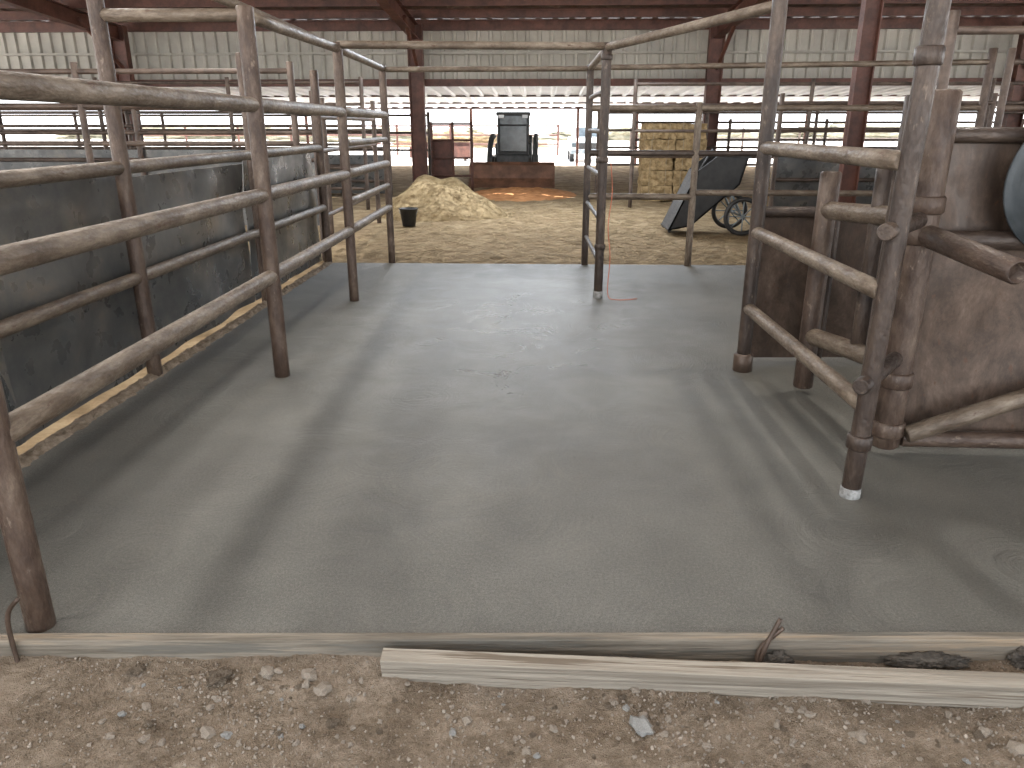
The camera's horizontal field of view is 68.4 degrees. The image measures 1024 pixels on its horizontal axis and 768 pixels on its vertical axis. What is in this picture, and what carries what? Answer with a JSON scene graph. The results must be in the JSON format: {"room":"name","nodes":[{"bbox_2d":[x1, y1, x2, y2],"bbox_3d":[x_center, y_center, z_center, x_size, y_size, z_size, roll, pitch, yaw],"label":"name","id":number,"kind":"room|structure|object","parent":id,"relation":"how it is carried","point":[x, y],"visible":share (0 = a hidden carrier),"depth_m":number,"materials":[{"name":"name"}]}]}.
{"room":"livestock barn","nodes":[
{"label":"livestock barn","id":0,"kind":"room"},
{"bbox_2d":[16,165,771,454],"bbox_3d":[0.548,-3.298,14.821,36.000,0.159,38.200,1,19,2],"label":"dirt ground","id":1,"kind":"structure","parent":0,"point":[567,178],"depth_m":12.02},
{"bbox_2d":[0,0,144,149],"bbox_3d":[-10.005,-3.744,7.511,0.360,5.620,23.923,1,19,2],"label":"steel column","id":2,"kind":"structure","parent":1,"relation":"on","point":[50,9],"depth_m":16.89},
{"bbox_2d":[0,6,1023,19],"bbox_3d":[1.585,-8.397,17.054,37.800,0.180,0.100,1,19,2],"label":"beam","id":3,"kind":"object","parent":2,"relation":"attached to","point":[890,10],"visible":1,"depth_m":17.02,"materials":[{"name":"red metal"}]},
{"bbox_2d":[0,0,1023,8],"bbox_3d":[1.542,-8.084,15.894,37.800,0.180,0.100,1,19,2],"label":"roof","id":4,"kind":"object","parent":2,"relation":"attached to","point":[72,3],"visible":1,"depth_m":16.00,"materials":[{"name":"red metal"}]},
{"bbox_2d":[0,61,299,184],"bbox_3d":[-6.358,-2.635,9.178,7.681,2.360,0.077,1,19,2],"label":"fence","id":5,"kind":"object","parent":1,"relation":"on","point":[87,143],"visible":0.44,"depth_m":8.90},
{"bbox_2d":[0,0,331,446],"bbox_3d":[-2.442,-1.508,5.208,0.211,2.720,7.848,1,19,2],"label":"fence","id":6,"kind":"object","parent":1,"relation":"on","point":[60,319],"visible":0.67,"depth_m":4.78,"materials":[{"name":"metal"}]},
{"bbox_2d":[0,98,333,234],"bbox_3d":[-7.209,-3.385,11.832,8.781,2.060,0.118,1,19,2],"label":"fence","id":7,"kind":"object","parent":1,"relation":"on","point":[9,159],"visible":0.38,"depth_m":11.73,"materials":[{"name":"metal"}]},
{"bbox_2d":[18,261,332,468],"bbox_3d":[-2.379,-0.342,5.897,0.173,0.063,7.200,1,19,2],"label":"ridge","id":8,"kind":"object","parent":1,"relation":"on","point":[25,459],"visible":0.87,"depth_m":4.85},
{"bbox_2d":[0,77,369,209],"bbox_3d":[-8.178,-4.793,15.173,10.581,2.560,0.077,1,19,2],"label":"fence","id":9,"kind":"object","parent":1,"relation":"on","point":[226,82],"visible":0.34,"depth_m":14.94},
{"bbox_2d":[0,108,392,196],"bbox_3d":[-9.118,-5.545,18.142,12.495,2.060,0.123,1,19,2],"label":"fence","id":10,"kind":"object","parent":1,"relation":"on","point":[334,160],"visible":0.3,"depth_m":18.00,"materials":[{"name":"metal"}]},
{"bbox_2d":[0,112,430,175],"bbox_3d":[-9.322,-7.293,23.245,13.695,2.060,0.090,1,19,2],"label":"fence","id":11,"kind":"object","parent":1,"relation":"on","point":[74,116],"visible":0.24,"depth_m":22.98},
{"bbox_2d":[309,91,380,260],"bbox_3d":[-2.379,-3.176,11.220,0.081,2.060,3.979,0,19,1],"label":"fence","id":12,"kind":"object","parent":1,"relation":"on","point":[372,103],"visible":0.41,"depth_m":11.38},
{"bbox_2d":[375,0,427,181],"bbox_3d":[-2.759,-3.659,7.262,0.360,5.620,23.923,1,19,2],"label":"steel column","id":13,"kind":"structure","parent":1,"relation":"on","point":[399,15],"depth_m":18.47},
{"bbox_2d":[399,207,417,226],"bbox_3d":[-1.773,-2.867,12.942,0.338,0.300,0.330,1,19,2],"label":"bucket","id":14,"kind":"object","parent":1,"relation":"on","point":[408,214],"visible":1,"depth_m":12.85,"materials":[{"name":"black plastic"}]},
{"bbox_2d":[403,175,474,192],"bbox_3d":[-1.660,-4.442,17.158,2.420,0.615,1.760,1,19,2],"label":"pile","id":15,"kind":"object","parent":1,"relation":"on","point":[451,181],"visible":0.19,"depth_m":16.98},
{"bbox_2d":[381,180,509,221],"bbox_3d":[-1.408,-3.594,14.583,2.970,0.678,2.640,1,19,2],"label":"pile","id":16,"kind":"object","parent":1,"relation":"on","point":[420,195],"visible":0.61,"depth_m":14.03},
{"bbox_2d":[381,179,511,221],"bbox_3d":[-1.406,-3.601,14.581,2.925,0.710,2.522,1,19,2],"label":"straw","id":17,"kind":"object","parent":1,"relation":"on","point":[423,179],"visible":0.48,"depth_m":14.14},
{"bbox_2d":[430,122,473,190],"bbox_3d":[-1.575,-5.968,19.825,1.120,1.750,0.103,1,19,2],"label":"gate","id":18,"kind":"object","parent":1,"relation":"on","point":[442,150],"visible":0.85,"depth_m":19.81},
{"bbox_2d":[468,112,554,187],"bbox_3d":[0.041,-6.907,22.119,2.400,2.021,3.200,1,19,2],"label":"loader","id":19,"kind":"object","parent":1,"relation":"on","point":[515,162],"visible":1,"depth_m":21.28,"materials":[{"name":"paint"}]},
{"bbox_2d":[0,263,1023,632],"bbox_3d":[1.228,-0.234,5.807,7.150,0.120,7.219,1,19,2],"label":"concrete slab","id":20,"kind":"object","parent":1,"relation":"on","point":[446,447],"visible":0.67,"depth_m":3.52,"materials":[{"name":"concrete"}]},
{"bbox_2d":[0,0,395,632],"bbox_3d":[-1.937,-1.551,5.404,1.018,2.661,7.471,1,19,2],"label":"fence","id":21,"kind":"object","parent":20,"relation":"on","point":[17,526],"visible":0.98,"depth_m":3.67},
{"bbox_2d":[336,40,604,49],"bbox_3d":[-0.340,-2.978,6.630,2.375,0.068,0.068,-1,19,-3],"label":"pipe","id":22,"kind":"object","parent":21,"relation":"attached to","point":[344,44],"visible":0.88,"depth_m":6.61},
{"bbox_2d":[384,66,587,71],"bbox_3d":[-0.300,-3.571,8.546,2.371,0.060,0.060,1,19,3],"label":"pipe","id":23,"kind":"object","parent":21,"relation":"attached to","point":[414,68],"visible":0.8,"depth_m":8.52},
{"bbox_2d":[0,632,1023,663],"bbox_3d":[0.526,0.875,2.495,5.504,0.097,0.046,0,19,0],"label":"board","id":24,"kind":"object","parent":20,"relation":"attached to","point":[825,647],"visible":0.64,"depth_m":2.47,"materials":[{"name":"brown wood"}]},
{"bbox_2d":[581,1,771,298],"bbox_3d":[1.055,-1.857,6.824,0.436,2.334,4.312,-3,19,-9],"label":"gate","id":25,"kind":"object","parent":20,"relation":"on","point":[606,55],"visible":0.98,"depth_m":6.98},
{"bbox_2d":[607,160,636,299],"bbox_3d":[1.050,-1.439,7.133,0.308,1.300,0.125,8,20,21],"label":"extension cord","id":26,"kind":"object","parent":25,"relation":"hanging from","point":[610,160],"visible":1,"depth_m":7.21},
{"bbox_2d":[588,48,998,265],"bbox_3d":[3.076,-2.540,8.685,4.394,2.420,0.090,1,19,3],"label":"fence","id":27,"kind":"object","parent":20,"relation":"on","point":[990,62],"visible":0.64,"depth_m":8.53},
{"bbox_2d":[751,206,867,357],"bbox_3d":[2.636,-0.794,5.128,1.999,1.420,0.128,0,19,-1],"label":"metal panel","id":28,"kind":"object","parent":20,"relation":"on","point":[782,278],"visible":0.2,"depth_m":5.18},
{"bbox_2d":[732,0,951,499],"bbox_3d":[1.682,-1.148,3.847,0.381,2.921,2.028,1,19,2],"label":"metal gate","id":29,"kind":"object","parent":20,"relation":"on","point":[905,162],"visible":0.99,"depth_m":3.32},
{"bbox_2d":[793,89,1023,449],"bbox_3d":[1.884,-0.540,3.758,0.164,1.712,1.747,-1,19,-3],"label":"fence","id":30,"kind":"object","parent":20,"relation":"on","point":[889,424],"visible":0.8,"depth_m":3.64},
{"bbox_2d":[899,127,1023,448],"bbox_3d":[2.789,-0.402,3.555,1.670,1.542,0.204,1,19,2],"label":"metal panel","id":31,"kind":"object","parent":30,"relation":"attached to","point":[968,368],"visible":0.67,"depth_m":3.69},
{"bbox_2d":[1003,143,1023,243],"bbox_3d":[2.514,-0.869,3.279,0.660,0.660,0.125,1,19,2],"label":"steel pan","id":32,"kind":"object","parent":31,"relation":"hanging from","point":[1013,190],"visible":1,"depth_m":3.33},
{"bbox_2d":[475,187,575,201],"bbox_3d":[0.262,-4.874,19.052,3.300,0.206,4.400,1,19,2],"label":"earth mound","id":33,"kind":"object","parent":1,"relation":"on","point":[518,194],"visible":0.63,"depth_m":18.26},
{"bbox_2d":[323,195,749,264],"bbox_3d":[1.108,-3.083,14.016,6.998,0.082,10.000,1,19,2],"label":"straw","id":34,"kind":"object","parent":1,"relation":"on","point":[606,255],"visible":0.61,"depth_m":11.13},
{"bbox_2d":[638,185,671,201],"bbox_3d":[3.293,-4.415,17.402,0.730,0.385,0.516,1,19,2],"label":"hay bale","id":35,"kind":"object","parent":1,"relation":"on","point":[667,189],"visible":0.54,"depth_m":17.16,"materials":[{"name":"plant"}]},
{"bbox_2d":[639,169,672,185],"bbox_3d":[3.298,-4.732,17.287,0.726,0.376,0.504,1,19,2],"label":"hay bale","id":36,"kind":"object","parent":35,"relation":"on","point":[648,178],"visible":0.91,"depth_m":17.08,"materials":[{"name":"plant"}]},
{"bbox_2d":[640,158,672,170],"bbox_3d":[3.290,-5.044,17.177,0.708,0.372,0.511,1,19,2],"label":"hay bale","id":37,"kind":"object","parent":36,"relation":"on","point":[657,164],"visible":0.66,"depth_m":16.98,"materials":[{"name":"plant"}]},
{"bbox_2d":[642,139,675,149],"bbox_3d":[3.325,-5.367,17.074,0.714,0.370,0.517,1,19,2],"label":"hay bale","id":38,"kind":"object","parent":37,"relation":"on","point":[656,144],"visible":0.58,"depth_m":16.85,"materials":[{"name":"plant"}]},
{"bbox_2d":[643,123,677,139],"bbox_3d":[3.329,-5.683,16.968,0.724,0.385,0.528,1,19,2],"label":"hay bale","id":39,"kind":"object","parent":38,"relation":"on","point":[647,126],"visible":0.85,"depth_m":16.76,"materials":[{"name":"plant"}]},
{"bbox_2d":[669,185,680,200],"bbox_3d":[4.009,-4.406,17.380,0.713,0.371,0.507,1,19,2],"label":"hay bale","id":40,"kind":"object","parent":1,"relation":"on","point":[675,189],"visible":0.12,"depth_m":17.13,"materials":[{"name":"plant"}]},
{"bbox_2d":[671,170,687,185],"bbox_3d":[3.987,-4.728,17.268,0.723,0.372,0.521,1,19,2],"label":"hay bale","id":41,"kind":"object","parent":40,"relation":"on","point":[678,177],"visible":0.21,"depth_m":17.05,"materials":[{"name":"plant"}]},
{"bbox_2d":[672,158,701,170],"bbox_3d":[4.014,-5.042,17.158,0.719,0.373,0.494,1,19,2],"label":"hay bale","id":42,"kind":"object","parent":41,"relation":"on","point":[681,164],"visible":0.3,"depth_m":16.96,"materials":[{"name":"plant"}]},
{"bbox_2d":[675,139,706,149],"bbox_3d":[4.010,-5.354,17.045,0.722,0.371,0.515,1,19,2],"label":"hay bale","id":43,"kind":"object","parent":42,"relation":"on","point":[686,144],"visible":0.4,"depth_m":16.82,"materials":[{"name":"plant"}]},
{"bbox_2d":[676,123,706,139],"bbox_3d":[3.997,-5.674,16.947,0.713,0.378,0.508,1,19,2],"label":"hay bale","id":44,"kind":"object","parent":43,"relation":"on","point":[682,126],"visible":0.52,"depth_m":16.74,"materials":[{"name":"plant"}]},
{"bbox_2d":[661,149,751,235],"bbox_3d":[3.152,-3.045,11.915,1.420,1.274,0.937,1,19,2],"label":"cart","id":45,"kind":"object","parent":1,"relation":"on","point":[714,173],"visible":0.78,"depth_m":11.60,"materials":[{"name":"grey metal"}]},
{"bbox_2d":[702,0,768,149],"bbox_3d":[4.436,-3.575,7.014,0.360,5.620,23.923,1,19,2],"label":"steel column","id":46,"kind":"structure","parent":1,"relation":"on","point":[717,46],"depth_m":18.00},
{"bbox_2d":[595,111,1023,192],"bbox_3d":[9.898,-5.576,18.230,15.681,2.060,0.077,1,19,2],"label":"fence","id":47,"kind":"object","parent":1,"relation":"on","point":[707,113],"visible":0.33,"depth_m":18.15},
{"bbox_2d":[628,78,1023,207],"bbox_3d":[9.539,-4.844,15.321,14.181,2.560,0.077,1,19,2],"label":"fence","id":48,"kind":"object","parent":1,"relation":"on","point":[812,83],"visible":0.45,"depth_m":15.22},
{"bbox_2d":[633,119,1023,174],"bbox_3d":[10.765,-6.962,22.588,14.295,1.860,0.090,1,19,2],"label":"fence","id":49,"kind":"object","parent":1,"relation":"on","point":[730,122],"visible":0.2,"depth_m":22.44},
{"bbox_2d":[838,0,884,202],"bbox_3d":[5.267,-4.525,11.364,0.400,4.600,0.400,1,19,2],"label":"steel column","id":50,"kind":"structure","parent":1,"relation":"on","point":[871,11],"depth_m":11.35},
{"bbox_2d":[768,93,1023,205],"bbox_3d":[9.424,-3.625,12.377,10.181,2.160,0.112,1,19,2],"label":"fence","id":51,"kind":"object","parent":1,"relation":"on","point":[788,173],"visible":0.3,"depth_m":12.58,"materials":[{"name":"metal"}]},
{"bbox_2d":[936,10,1023,88],"bbox_3d":[6.451,-1.839,6.546,5.689,2.560,0.122,1,19,2],"label":"fence","id":52,"kind":"object","parent":1,"relation":"on","point":[953,29],"visible":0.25,"depth_m":6.24,"materials":[{"name":"metal"}]},
{"bbox_2d":[993,48,1023,126],"bbox_3d":[8.875,-2.444,8.467,6.981,2.460,0.114,1,19,2],"label":"fence","id":53,"kind":"object","parent":1,"relation":"on","point":[1011,61],"visible":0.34,"depth_m":8.28,"materials":[{"name":"metal"}]},
{"bbox_2d":[1001,22,1023,126],"bbox_3d":[11.681,-3.489,6.766,0.360,5.620,23.923,1,19,2],"label":"steel column","id":54,"kind":"structure","parent":1,"relation":"on","point":[1016,92],"depth_m":18.00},
{"bbox_3d":[-0.035,1.929,-0.369,12.000,0.029,5.050,1,19,2],"label":"dirt","id":55,"kind":"object","parent":1,"relation":"on","visible":0},
{"bbox_2d":[0,653,1023,767],"bbox_3d":[0.164,0.994,2.261,4.195,0.073,0.644,1,19,2],"label":"dirt","id":56,"kind":"object","parent":55,"relation":"on","point":[14,677],"visible":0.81,"depth_m":2.25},
{"bbox_2d":[5,597,19,662],"bbox_3d":[-1.589,0.820,2.430,0.076,0.316,0.026,1,19,2],"label":"stake","id":57,"kind":"object","parent":56,"relation":"on","point":[16,600],"visible":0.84,"depth_m":2.42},
{"bbox_2d":[105,731,114,739],"bbox_3d":[-1.173,1.027,2.200,0.026,0.019,0.024,-11,22,-28],"label":"rock","id":58,"kind":"object","parent":56,"relation":"on","point":[110,735],"visible":1,"depth_m":2.19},
{"bbox_2d":[125,685,134,692],"bbox_3d":[-1.201,0.962,2.375,0.026,0.019,0.032,5,20,15],"label":"rock","id":59,"kind":"object","parent":56,"relation":"on","point":[130,688],"visible":1,"depth_m":2.37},
{"bbox_2d":[124,663,145,676],"bbox_3d":[-1.209,0.919,2.428,0.056,0.028,0.058,4,19,11],"label":"rock","id":60,"kind":"object","parent":56,"relation":"on","point":[139,668],"visible":1,"depth_m":2.41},
{"bbox_2d":[137,736,148,743],"bbox_3d":[-1.069,1.032,2.188,0.028,0.015,0.027,16,25,39],"label":"rock","id":61,"kind":"object","parent":56,"relation":"on","point":[143,739],"visible":1,"depth_m":2.18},
{"bbox_2d":[142,702,150,710],"bbox_3d":[-1.122,0.990,2.314,0.030,0.021,0.029,-14,24,-36],"label":"rock","id":62,"kind":"object","parent":56,"relation":"on","point":[145,705],"visible":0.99,"depth_m":2.31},
{"bbox_2d":[145,720,155,727],"bbox_3d":[-1.081,1.013,2.247,0.028,0.020,0.031,3,19,8],"label":"rock","id":63,"kind":"object","parent":56,"relation":"on","point":[151,723],"visible":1,"depth_m":2.24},
{"bbox_2d":[200,726,215,738],"bbox_3d":[-0.887,1.018,2.201,0.044,0.038,0.052,-11,22,-28],"label":"rock","id":64,"kind":"object","parent":56,"relation":"on","point":[207,732],"visible":1,"depth_m":2.19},
{"bbox_2d":[207,667,232,685],"bbox_3d":[-0.931,0.931,2.397,0.080,0.044,0.074,-9,21,-25],"label":"rock","id":65,"kind":"object","parent":56,"relation":"on","point":[219,676],"visible":1,"depth_m":2.38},
{"bbox_2d":[220,731,232,739],"bbox_3d":[-0.832,1.023,2.197,0.028,0.017,0.029,5,19,14],"label":"rock","id":66,"kind":"object","parent":56,"relation":"on","point":[227,734],"visible":1,"depth_m":2.19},
{"bbox_2d":[258,665,274,679],"bbox_3d":[-0.781,0.916,2.405,0.052,0.033,0.056,15,24,37],"label":"rock","id":67,"kind":"object","parent":56,"relation":"on","point":[266,672],"visible":0.98,"depth_m":2.39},
{"bbox_2d":[302,679,309,687],"bbox_3d":[-0.646,0.943,2.369,0.023,0.017,0.032,2,19,5],"label":"rock","id":68,"kind":"object","parent":56,"relation":"on","point":[306,684],"visible":1,"depth_m":2.36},
{"bbox_2d":[301,668,316,680],"bbox_3d":[-0.650,0.927,2.406,0.050,0.031,0.057,-7,20,-18],"label":"rock","id":69,"kind":"object","parent":56,"relation":"on","point":[308,673],"visible":1,"depth_m":2.39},
{"bbox_2d":[313,681,331,695],"bbox_3d":[-0.589,0.954,2.356,0.054,0.036,0.062,15,24,37],"label":"rock","id":70,"kind":"object","parent":56,"relation":"on","point":[324,687],"visible":1,"depth_m":2.34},
{"bbox_2d":[326,717,340,728],"bbox_3d":[-0.537,1.012,2.247,0.044,0.025,0.042,10,21,27],"label":"rock","id":71,"kind":"object","parent":56,"relation":"on","point":[332,722],"visible":1,"depth_m":2.24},
{"bbox_2d":[462,716,471,725],"bbox_3d":[-0.134,1.005,2.253,0.033,0.025,0.031,-10,21,-28],"label":"rock","id":72,"kind":"object","parent":56,"relation":"on","point":[467,719],"visible":1,"depth_m":2.25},
{"bbox_2d":[0,655,1023,767],"bbox_3d":[0.167,0.993,2.264,3.408,0.070,0.583,1,19,2],"label":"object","id":73,"kind":"object","parent":56,"relation":"on","point":[265,659],"visible":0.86,"depth_m":2.25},
{"bbox_2d":[0,656,1023,767],"bbox_3d":[0.158,1.010,2.215,3.382,0.069,0.568,0,19,0],"label":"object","id":74,"kind":"object","parent":56,"relation":"on","point":[75,658],"visible":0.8,"depth_m":2.24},
{"bbox_2d":[522,746,530,754],"bbox_3d":[0.040,1.042,2.138,0.032,0.017,0.029,-7,20,-18],"label":"rock","id":75,"kind":"object","parent":56,"relation":"on","point":[525,750],"visible":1,"depth_m":2.13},
{"bbox_2d":[549,724,557,732],"bbox_3d":[0.124,1.018,2.226,0.028,0.018,0.029,0,19,0],"label":"rock","id":76,"kind":"object","parent":56,"relation":"on","point":[553,728],"visible":1,"depth_m":2.22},
{"bbox_2d":[599,654,644,657],"bbox_3d":[0.355,0.905,2.465,0.223,0.039,0.049,1,19,2],"label":"clump","id":77,"kind":"object","parent":56,"relation":"on","point":[609,655],"visible":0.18,"depth_m":2.47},
{"bbox_2d":[630,687,640,693],"bbox_3d":[0.387,0.958,2.359,0.030,0.020,0.029,-9,21,-25],"label":"rock","id":78,"kind":"object","parent":56,"relation":"on","point":[635,690],"visible":1,"depth_m":2.35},
{"bbox_2d":[629,715,653,736],"bbox_3d":[0.383,1.009,2.220,0.061,0.052,0.084,-6,20,-16],"label":"rock","id":79,"kind":"object","parent":56,"relation":"on","point":[641,724],"visible":1,"depth_m":2.20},
{"bbox_2d":[380,648,1023,708],"bbox_3d":[0.978,0.930,2.341,2.786,0.115,0.077,1,19,3],"label":"plank","id":80,"kind":"object","parent":56,"relation":"on","point":[899,686],"visible":0.93,"depth_m":2.33,"materials":[{"name":"brown wood"}]},
{"bbox_2d":[702,742,711,748],"bbox_3d":[0.562,1.045,2.173,0.029,0.016,0.024,8,20,21],"label":"rock","id":81,"kind":"object","parent":56,"relation":"on","point":[708,745],"visible":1,"depth_m":2.17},
{"bbox_2d":[755,626,784,661],"bbox_3d":[0.836,0.865,2.455,0.087,0.178,0.040,-8,20,-22],"label":"stake","id":82,"kind":"object","parent":56,"relation":"on","point":[781,629],"visible":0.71,"depth_m":2.45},
{"bbox_2d":[758,617,782,662],"bbox_3d":[0.828,0.855,2.442,0.095,0.206,0.021,-10,21,-26],"label":"stake","id":83,"kind":"object","parent":56,"relation":"on","point":[779,620],"visible":0.7,"depth_m":2.43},
{"bbox_2d":[773,720,780,728],"bbox_3d":[0.792,1.020,2.253,0.025,0.019,0.029,10,21,27],"label":"rock","id":84,"kind":"object","parent":56,"relation":"on","point":[776,725],"visible":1,"depth_m":2.25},
{"bbox_2d":[763,649,794,663],"bbox_3d":[0.864,0.904,2.467,0.128,0.075,0.071,1,19,2],"label":"clump","id":85,"kind":"object","parent":56,"relation":"on","point":[776,656],"visible":0.52,"depth_m":2.45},
{"bbox_2d":[804,710,814,717],"bbox_3d":[0.895,0.994,2.269,0.031,0.016,0.023,1,19,2],"label":"rock","id":86,"kind":"object","parent":56,"relation":"on","point":[809,714],"visible":1,"depth_m":2.26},
{"bbox_2d":[855,729,866,744],"bbox_3d":[1.012,1.027,2.193,0.034,0.025,0.051,5,19,14],"label":"rock","id":87,"kind":"object","parent":56,"relation":"on","point":[860,734],"visible":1,"depth_m":2.19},
{"bbox_2d":[904,731,914,737],"bbox_3d":[1.165,1.026,2.204,0.030,0.015,0.028,2,19,7],"label":"rock","id":88,"kind":"object","parent":56,"relation":"on","point":[911,734],"visible":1,"depth_m":2.20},
{"bbox_2d":[878,651,972,668],"bbox_3d":[1.357,0.903,2.465,0.314,0.053,0.070,0,19,0],"label":"clump","id":89,"kind":"object","parent":56,"relation":"on","point":[928,659],"visible":0.99,"depth_m":2.45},
{"bbox_2d":[972,730,983,740],"bbox_3d":[1.366,1.027,2.206,0.031,0.016,0.030,-1,19,-4],"label":"rock","id":90,"kind":"object","parent":56,"relation":"on","point":[978,734],"visible":1,"depth_m":2.20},
{"bbox_2d":[978,726,992,737],"bbox_3d":[1.393,1.024,2.222,0.039,0.027,0.034,-15,24,-37],"label":"rock","id":91,"kind":"object","parent":56,"relation":"on","point":[986,732],"visible":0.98,"depth_m":2.21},
{"bbox_2d":[1005,740,1023,755],"bbox_3d":[1.444,1.041,2.153,0.053,0.040,0.056,-9,21,-25],"label":"rock","id":92,"kind":"object","parent":56,"relation":"on","point":[1018,748],"visible":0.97,"depth_m":2.14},
{"bbox_2d":[1006,646,1023,668],"bbox_3d":[1.698,0.904,2.470,0.155,0.098,0.079,1,19,2],"label":"clump","id":93,"kind":"object","parent":56,"relation":"on","point":[1017,658],"visible":0.96,"depth_m":2.46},
{"bbox_2d":[0,132,897,165],"bbox_3d":[3.630,-30.667,95.129,300.000,0.001,320.000,1,19,2],"label":"ground","id":94,"kind":"structure","parent":0,"point":[549,154],"depth_m":58.36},
{"bbox_2d":[20,128,288,139],"bbox_3d":[-48.120,-35.420,108.328,45.653,3.718,10.331,1,19,2],"label":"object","id":95,"kind":"object","parent":94,"relation":"on","point":[93,137],"visible":0.13,"depth_m":105.21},
{"bbox_2d":[304,117,309,142],"bbox_3d":[-9.034,-10.833,33.339,0.140,2.500,0.134,1,19,2],"label":"steel column","id":96,"kind":"structure","parent":94,"relation":"on","point":[305,118],"depth_m":33.19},
{"bbox_2d":[143,124,558,155],"bbox_3d":[-9.823,-14.288,44.139,25.135,1.760,0.129,1,19,2],"label":"fence","id":97,"kind":"object","parent":94,"relation":"on","point":[397,143],"visible":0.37,"depth_m":43.80,"materials":[{"name":"red metal"}]},
{"bbox_2d":[266,127,541,141],"bbox_3d":[-13.736,-29.451,90.851,35.102,3.014,10.087,1,19,2],"label":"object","id":98,"kind":"object","parent":94,"relation":"on","point":[392,129],"visible":0.1,"depth_m":88.62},
{"bbox_2d":[409,142,473,160],"bbox_3d":[-3.836,-12.729,41.270,3.420,0.950,0.980,1,19,2],"label":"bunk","id":99,"kind":"object","parent":94,"relation":"on","point":[461,149],"visible":0.34,"depth_m":40.82,"materials":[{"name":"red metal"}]},
{"bbox_2d":[469,109,472,161],"bbox_3d":[-1.789,-10.748,33.090,0.140,2.500,0.134,1,19,2],"label":"steel column","id":100,"kind":"structure","parent":94,"relation":"on","point":[470,110],"depth_m":32.77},
{"bbox_2d":[391,131,555,147],"bbox_3d":[-3.222,-21.145,66.755,16.483,2.457,5.171,1,19,2],"label":"earth mound","id":101,"kind":"object","parent":94,"relation":"on","point":[476,139],"visible":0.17,"depth_m":65.47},
{"bbox_2d":[575,109,579,165],"bbox_3d":[2.858,-10.693,32.931,0.120,2.500,0.114,1,19,2],"label":"steel column","id":102,"kind":"structure","parent":94,"relation":"on","point":[578,110],"depth_m":32.86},
{"bbox_2d":[567,125,596,161],"bbox_3d":[4.073,-13.184,41.212,1.940,1.850,5.040,1,19,2],"label":"pickup truck","id":103,"kind":"object","parent":94,"relation":"on","point":[571,147],"visible":0.51,"depth_m":39.76,"materials":[{"name":"white paint"}]},
{"bbox_2d":[579,143,595,148],"bbox_3d":[3.986,-12.309,38.977,1.100,0.300,0.040,1,19,2],"label":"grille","id":104,"kind":"object","parent":103,"relation":"attached to","point":[581,145],"depth_m":38.96,"materials":[{"name":"grey metal"}]},
{"bbox_2d":[634,114,638,162],"bbox_3d":[5.407,-10.663,32.843,0.140,2.500,0.134,1,19,2],"label":"steel column","id":105,"kind":"structure","parent":94,"relation":"on","point":[637,115],"depth_m":32.74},
{"bbox_2d":[538,126,758,140],"bbox_3d":[17.920,-32.251,99.274,35.454,3.550,9.444,1,19,2],"label":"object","id":106,"kind":"object","parent":94,"relation":"on","point":[563,135],"visible":0.15,"depth_m":96.74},
{"bbox_2d":[629,128,897,149],"bbox_3d":[21.257,-13.827,43.103,28.936,1.560,0.129,1,19,2],"label":"fence","id":107,"kind":"object","parent":94,"relation":"on","point":[799,134],"visible":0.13,"depth_m":43.19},
{"bbox_2d":[758,124,973,137],"bbox_3d":[56.539,-36.711,112.104,49.490,4.149,9.702,1,19,2],"label":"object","id":108,"kind":"object","parent":94,"relation":"on","point":[783,135],"visible":0.12,"depth_m":109.06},
{"bbox_2d":[0,29,1018,79],"bbox_3d":[1.770,-8.143,18.583,38.070,1.330,0.060,1,19,2],"label":"wall","id":109,"kind":"structure","parent":0,"point":[742,39],"depth_m":18.67,"materials":[{"name":"beige metal"}]},
{"bbox_2d":[0,50,1007,55],"bbox_3d":[1.631,-8.120,18.470,37.800,0.050,0.100,1,19,2],"label":"beam","id":110,"kind":"object","parent":109,"relation":"attached to","point":[811,51],"visible":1,"depth_m":18.50,"materials":[{"name":"beige metal"}]},
{"bbox_2d":[98,78,1001,86],"bbox_3d":[1.629,-7.461,18.642,37.800,0.160,0.100,1,19,2],"label":"beam","id":111,"kind":"object","parent":109,"relation":"attached to","point":[366,82],"visible":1,"depth_m":18.67,"materials":[{"name":"red metal"}]},
{"bbox_2d":[0,3,1023,21],"bbox_3d":[1.457,-5.570,6.127,38.360,1.730,25.302,1,19,2],"label":"ceiling","id":112,"kind":"structure","parent":0,"point":[987,4],"depth_m":17.11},
{"bbox_2d":[0,17,1023,32],"bbox_3d":[1.629,-8.691,18.221,37.800,0.240,0.100,1,19,2],"label":"beam","id":113,"kind":"object","parent":112,"relation":"attached to","point":[834,22],"visible":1,"depth_m":18.25,"materials":[{"name":"red metal"}]},
{"bbox_2d":[163,86,1000,107],"bbox_3d":[1.979,-9.931,25.794,39.950,0.620,14.652,1,19,2],"label":"ceiling","id":114,"kind":"structure","parent":0,"point":[797,91],"depth_m":25.73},
{"bbox_2d":[365,102,778,103],"bbox_3d":[2.061,-11.162,29.945,37.800,0.050,0.100,1,19,2],"label":"beam","id":115,"kind":"object","parent":114,"relation":"attached to","point":[428,102],"visible":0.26,"depth_m":29.93,"materials":[{"name":"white metal"}]},
{"bbox_2d":[262,95,998,96],"bbox_3d":[1.934,-10.161,26.591,37.800,0.050,0.100,1,19,2],"label":"beam","id":116,"kind":"object","parent":114,"relation":"attached to","point":[320,95],"visible":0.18,"depth_m":26.55,"materials":[{"name":"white metal"}]},
{"bbox_2d":[261,85,1000,86],"bbox_3d":[1.789,-9.018,22.757,37.800,0.050,0.100,1,19,2],"label":"beam","id":117,"kind":"object","parent":114,"relation":"attached to","point":[802,85],"visible":0.17,"depth_m":22.94,"materials":[{"name":"red metal"}]},
{"bbox_2d":[349,107,996,108],"bbox_3d":[2.166,-11.987,32.726,37.800,0.100,0.100,1,19,2],"label":"beam","id":118,"kind":"object","parent":114,"relation":"attached to","point":[349,107],"visible":0.12,"depth_m":32.82,"materials":[{"name":"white metal"}]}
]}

